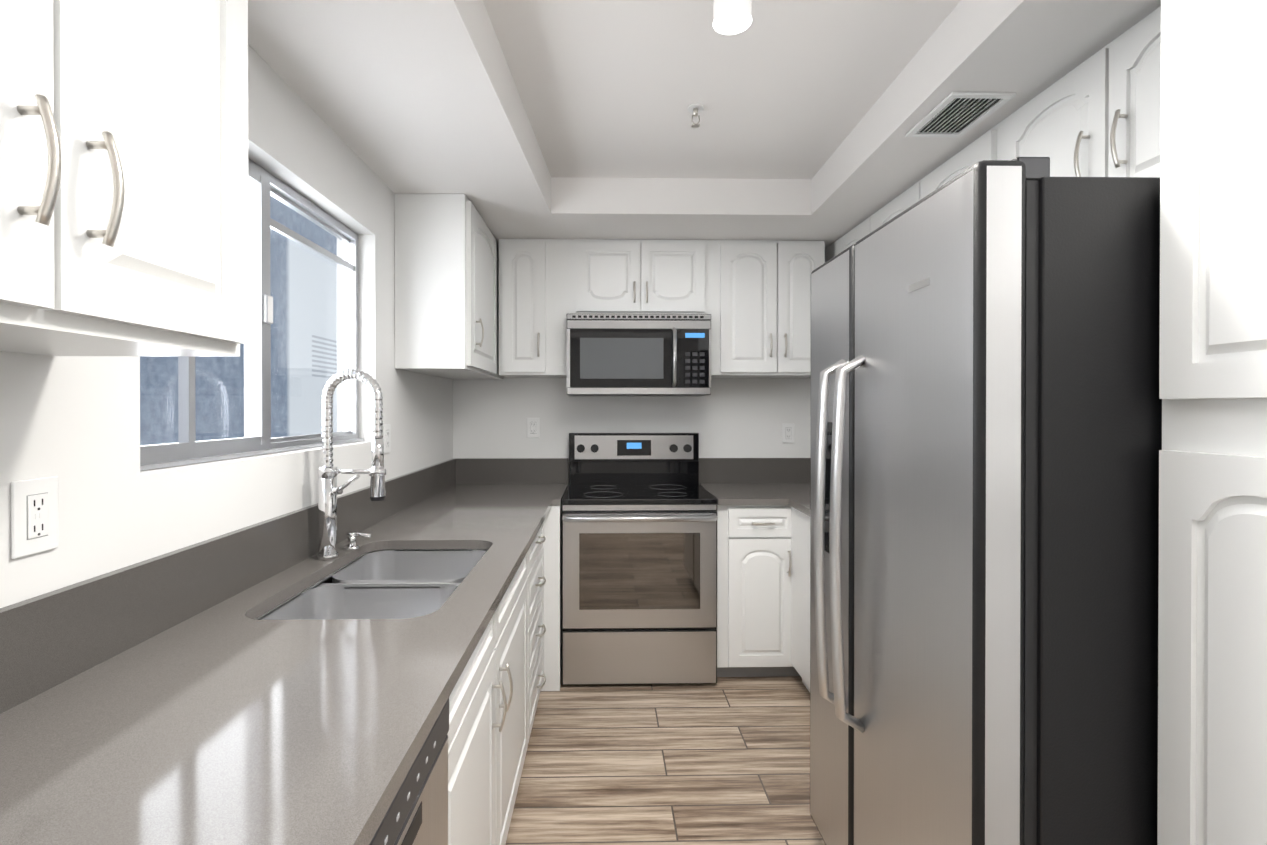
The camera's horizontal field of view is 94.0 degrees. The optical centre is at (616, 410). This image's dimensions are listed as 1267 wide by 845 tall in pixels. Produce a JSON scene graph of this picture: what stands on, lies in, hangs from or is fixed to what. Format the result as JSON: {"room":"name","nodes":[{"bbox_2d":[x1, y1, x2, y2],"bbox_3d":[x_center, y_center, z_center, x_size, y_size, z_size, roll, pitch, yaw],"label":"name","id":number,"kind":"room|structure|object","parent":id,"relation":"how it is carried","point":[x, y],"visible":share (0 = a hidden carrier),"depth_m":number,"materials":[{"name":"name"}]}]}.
{"room":"kitchen","nodes":[
{"label":"kitchen","id":0,"kind":"room"},
{"bbox_2d":[0,44,452,607],"bbox_3d":[-0.995,0.056,0.898,0.150,2.600,5.200,0,0,-1],"label":"wall","id":1,"kind":"structure","parent":0,"point":[72,422],"depth_m":1.36,"materials":[{"name":"paint"}]},
{"bbox_2d":[11,476,58,558],"bbox_3d":[-0.915,0.166,0.930,0.008,0.118,0.074,0,0,-1],"label":"electrical outlet","id":2,"kind":"object","parent":1,"relation":"attached to","point":[34,518],"visible":1,"depth_m":0.92,"materials":[{"name":"white plastic"}]},
{"bbox_2d":[0,0,248,355],"bbox_3d":[-0.735,-0.505,0.622,0.354,0.833,0.693,0,0,-1],"label":"upper cabinet","id":3,"kind":"object","parent":1,"relation":"attached to","point":[124,221],"visible":1,"depth_m":0.73,"materials":[{"name":"white paint"}]},
{"bbox_2d":[140,158,363,470],"bbox_3d":[-1.017,-0.283,1.729,0.070,0.806,1.171,0,0,-1],"label":"window","id":4,"kind":"structure","parent":1,"relation":"in","point":[256,438],"depth_m":1.66,"materials":[{"name":"silver metal"}]},
{"bbox_2d":[383,424,390,452],"bbox_3d":[-0.945,0.114,2.430,0.008,0.118,0.074,0,0,-1],"label":"electrical outlet","id":5,"kind":"object","parent":1,"relation":"attached to","point":[387,436],"visible":0.98,"depth_m":2.42,"materials":[{"name":"white plastic"}]},
{"bbox_2d":[395,193,503,378],"bbox_3d":[-0.784,-0.558,3.014,0.354,0.748,0.968,0,0,-1],"label":"upper cabinet","id":6,"kind":"object","parent":1,"relation":"attached to","point":[446,286],"visible":1,"depth_m":2.53,"materials":[{"name":"white paint"}]},
{"bbox_2d":[453,377,810,457],"bbox_3d":[0.253,0.043,3.599,2.755,2.600,0.150,0,0,-1],"label":"wall","id":7,"kind":"structure","parent":0,"point":[737,417],"depth_m":3.52,"materials":[{"name":"paint"}]},
{"bbox_2d":[499,239,562,377],"bbox_3d":[-0.476,-0.565,3.346,0.337,0.738,0.317,0,0,-1],"label":"upper cabinet","id":8,"kind":"object","parent":7,"relation":"attached to","point":[530,270],"depth_m":3.19,"materials":[{"name":"white paint"}]},
{"bbox_2d":[527,418,538,437],"bbox_3d":[-0.498,0.101,3.503,0.074,0.118,0.008,0,0,-1],"label":"electrical outlet","id":9,"kind":"object","parent":7,"relation":"attached to","point":[532,427],"visible":1,"depth_m":3.50,"materials":[{"name":"white plastic"}]},
{"bbox_2d":[563,239,714,377],"bbox_3d":[0.105,-0.565,3.358,0.825,0.738,0.317,0,0,-1],"label":"upper cabinet","id":10,"kind":"object","parent":7,"relation":"attached to","point":[601,276],"depth_m":3.20,"materials":[{"name":"white paint"}]},
{"bbox_2d":[567,314,710,395],"bbox_3d":[0.113,-0.298,3.282,0.762,0.426,0.464,0,0,-1],"label":"microwave","id":11,"kind":"object","parent":10,"relation":"attached to","point":[638,354],"visible":1,"depth_m":3.10,"materials":[{"name":"grey metal"}]},
{"bbox_2d":[715,240,824,377],"bbox_3d":[0.826,-0.565,3.373,0.618,0.738,0.317,0,0,-1],"label":"upper cabinet","id":12,"kind":"object","parent":7,"relation":"attached to","point":[752,298],"depth_m":3.22,"materials":[{"name":"white paint"}]},
{"bbox_2d":[782,423,794,442],"bbox_3d":[1.027,0.134,3.534,0.074,0.118,0.008,0,0,-1],"label":"electrical outlet","id":13,"kind":"object","parent":7,"relation":"attached to","point":[788,432],"visible":1,"depth_m":3.53,"materials":[{"name":"white plastic"}]},
{"bbox_2d":[825,243,832,262],"bbox_3d":[1.332,-0.565,3.377,0.302,0.738,0.328,0,0,-1],"label":"upper cabinet","id":14,"kind":"object","parent":7,"relation":"attached to","point":[829,250],"depth_m":3.34,"materials":[{"name":"white paint"}]},
{"bbox_2d":[505,676,825,844],"bbox_3d":[0.307,1.406,0.931,2.755,0.100,5.500,0,0,-1],"label":"floor","id":15,"kind":"structure","parent":0,"point":[724,761],"depth_m":2.24,"materials":[{"name":"brown wood"}]},
{"bbox_2d":[369,698,448,844],"bbox_3d":[-0.565,0.918,0.691,0.582,0.878,0.596,0,0,-1],"label":"dishwasher","id":16,"kind":"object","parent":15,"relation":"on","point":[417,813],"visible":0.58,"depth_m":0.86,"materials":[{"name":"grey metal"}]},
{"bbox_2d":[370,504,561,844],"bbox_3d":[-0.604,0.907,2.252,0.682,0.884,2.513,0,0,-1],"label":"base cabinet","id":17,"kind":"object","parent":15,"relation":"on","point":[512,669],"visible":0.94,"depth_m":1.23,"materials":[{"name":"white wood"}]},
{"bbox_2d":[0,458,559,844],"bbox_3d":[-0.599,0.380,1.457,0.660,0.177,4.098,0,0,-1],"label":"countertop","id":18,"kind":"structure","parent":17,"relation":"on","point":[184,696],"depth_m":0.94,"materials":[{"name":"grey stone"}]},
{"bbox_2d":[317,369,385,559],"bbox_3d":[-0.786,0.156,1.735,0.204,0.561,0.094,0,0,-1],"label":"faucet","id":19,"kind":"object","parent":18,"relation":"on","point":[329,490],"visible":1,"depth_m":1.73,"materials":[{"name":"silver metal"}]},
{"bbox_2d":[344,531,370,549],"bbox_3d":[-0.820,0.410,1.869,0.082,0.052,0.042,0,0,-1],"label":"soap dispenser","id":20,"kind":"object","parent":18,"relation":"on","point":[351,541],"visible":0.98,"depth_m":1.86,"materials":[{"name":"silver metal"}]},
{"bbox_2d":[257,549,487,619],"bbox_3d":[-0.609,0.573,1.616,0.440,0.209,0.765,0,0,-1],"label":"sink","id":21,"kind":"object","parent":18,"relation":"in","point":[396,584],"visible":0.17,"depth_m":1.60,"materials":[{"name":"silver metal"}]},
{"bbox_2d":[552,458,568,505],"bbox_3d":[-0.293,0.372,3.191,0.023,0.177,0.643,0,0,-1],"label":"countertop","id":22,"kind":"structure","parent":17,"relation":"on","point":[563,463],"depth_m":3.49,"materials":[{"name":"grey stone"}]},
{"bbox_2d":[562,432,717,684],"bbox_3d":[0.104,0.738,3.159,0.758,1.215,0.720,0,0,-1],"label":"range","id":23,"kind":"object","parent":15,"relation":"on","point":[639,557],"visible":0.98,"depth_m":2.87,"materials":[{"name":"silver metal"}]},
{"bbox_2d":[716,505,809,691],"bbox_3d":[0.999,0.905,2.710,0.996,0.884,1.663,0,0,-1],"label":"base cabinet","id":24,"kind":"object","parent":15,"relation":"on","point":[763,591],"visible":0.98,"depth_m":2.91,"materials":[{"name":"white paint"}]},
{"bbox_2d":[699,458,779,504],"bbox_3d":[0.647,0.372,3.210,0.317,0.177,0.643,0,0,-1],"label":"countertop","id":25,"kind":"structure","parent":24,"relation":"on","point":[732,481],"depth_m":3.51,"materials":[{"name":"grey stone"}]},
{"bbox_2d":[764,458,810,515],"bbox_3d":[1.156,0.374,2.710,0.681,0.177,1.663,0,0,-1],"label":"countertop","id":26,"kind":"structure","parent":24,"relation":"on","point":[795,473],"depth_m":3.52,"materials":[{"name":"grey stone"}]},
{"bbox_2d":[810,157,1161,844],"bbox_3d":[1.004,0.455,1.427,0.950,1.797,0.828,0,0,-1],"label":"refrigerator","id":27,"kind":"object","parent":15,"relation":"on","point":[986,424],"visible":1,"depth_m":1.01,"materials":[{"name":"silver metal"}]},
{"bbox_2d":[1157,0,1266,844],"bbox_3d":[1.204,0.218,0.694,0.667,2.278,0.620,0,0,-1],"label":"pantry cabinet","id":28,"kind":"object","parent":15,"relation":"on","point":[1212,688],"visible":1,"depth_m":0.90,"materials":[{"name":"white paint"}]},
{"bbox_2d":[248,0,1160,248],"bbox_3d":[0.307,-1.084,0.920,2.755,0.320,5.500,0,0,-1],"label":"ceiling","id":29,"kind":"structure","parent":0,"point":[540,119],"depth_m":1.92,"materials":[{"name":"white paint"}]},
{"bbox_2d":[687,103,703,127],"bbox_3d":[0.285,-1.066,2.139,0.060,0.068,0.060,0,0,-1],"label":"sprinkler","id":30,"kind":"object","parent":29,"relation":"attached to","point":[695,109],"visible":1,"depth_m":2.13,"materials":[{"name":"silver metal"}]},
{"bbox_2d":[713,0,751,34],"bbox_3d":[0.272,-1.003,1.298,0.289,0.185,0.262,0,0,-1],"label":"ceiling light","id":31,"kind":"object","parent":29,"relation":"attached to","point":[731,17],"visible":1,"depth_m":1.38,"materials":[{"name":"white glass"}]},
{"bbox_2d":[905,92,1016,136],"bbox_3d":[1.066,-0.923,1.851,0.190,0.011,0.270,0,0,-1],"label":"ceiling vent","id":32,"kind":"object","parent":29,"relation":"in","point":[956,114],"visible":1,"depth_m":1.83,"materials":[{"name":"white plastic"}]},
{"bbox_3d":[1.610,0.055,0.951,0.150,2.600,5.200,0,0,-1],"label":"wall","id":33,"kind":"structure","parent":0,"visible":0},
{"bbox_2d":[833,220,864,256],"bbox_3d":[1.340,-0.563,3.001,0.302,0.738,0.425,0,0,-1],"label":"upper cabinet","id":34,"kind":"object","parent":33,"relation":"attached to","point":[857,233],"depth_m":3.03,"materials":[{"name":"white paint"}]},
{"bbox_2d":[865,131,988,235],"bbox_3d":[1.354,-0.560,2.335,0.302,0.738,0.907,0,0,-1],"label":"upper cabinet","id":35,"kind":"object","parent":33,"relation":"attached to","point":[978,150],"depth_m":2.25,"materials":[{"name":"white paint"}]},
{"bbox_2d":[989,6,1160,177],"bbox_3d":[1.372,-0.556,1.446,0.302,0.738,0.872,0,0,-1],"label":"upper cabinet","id":36,"kind":"object","parent":33,"relation":"attached to","point":[1096,114],"depth_m":1.49,"materials":[{"name":"white paint"}]},
{"label":"outside","id":37,"kind":"structure","parent":0,"visible":0},
{"bbox_2d":[140,195,336,445],"bbox_3d":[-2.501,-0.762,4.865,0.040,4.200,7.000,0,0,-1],"label":"window glass","id":38,"kind":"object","parent":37,"point":[289,283],"depth_m":4.41,"materials":[{"name":"glass"}]}
]}

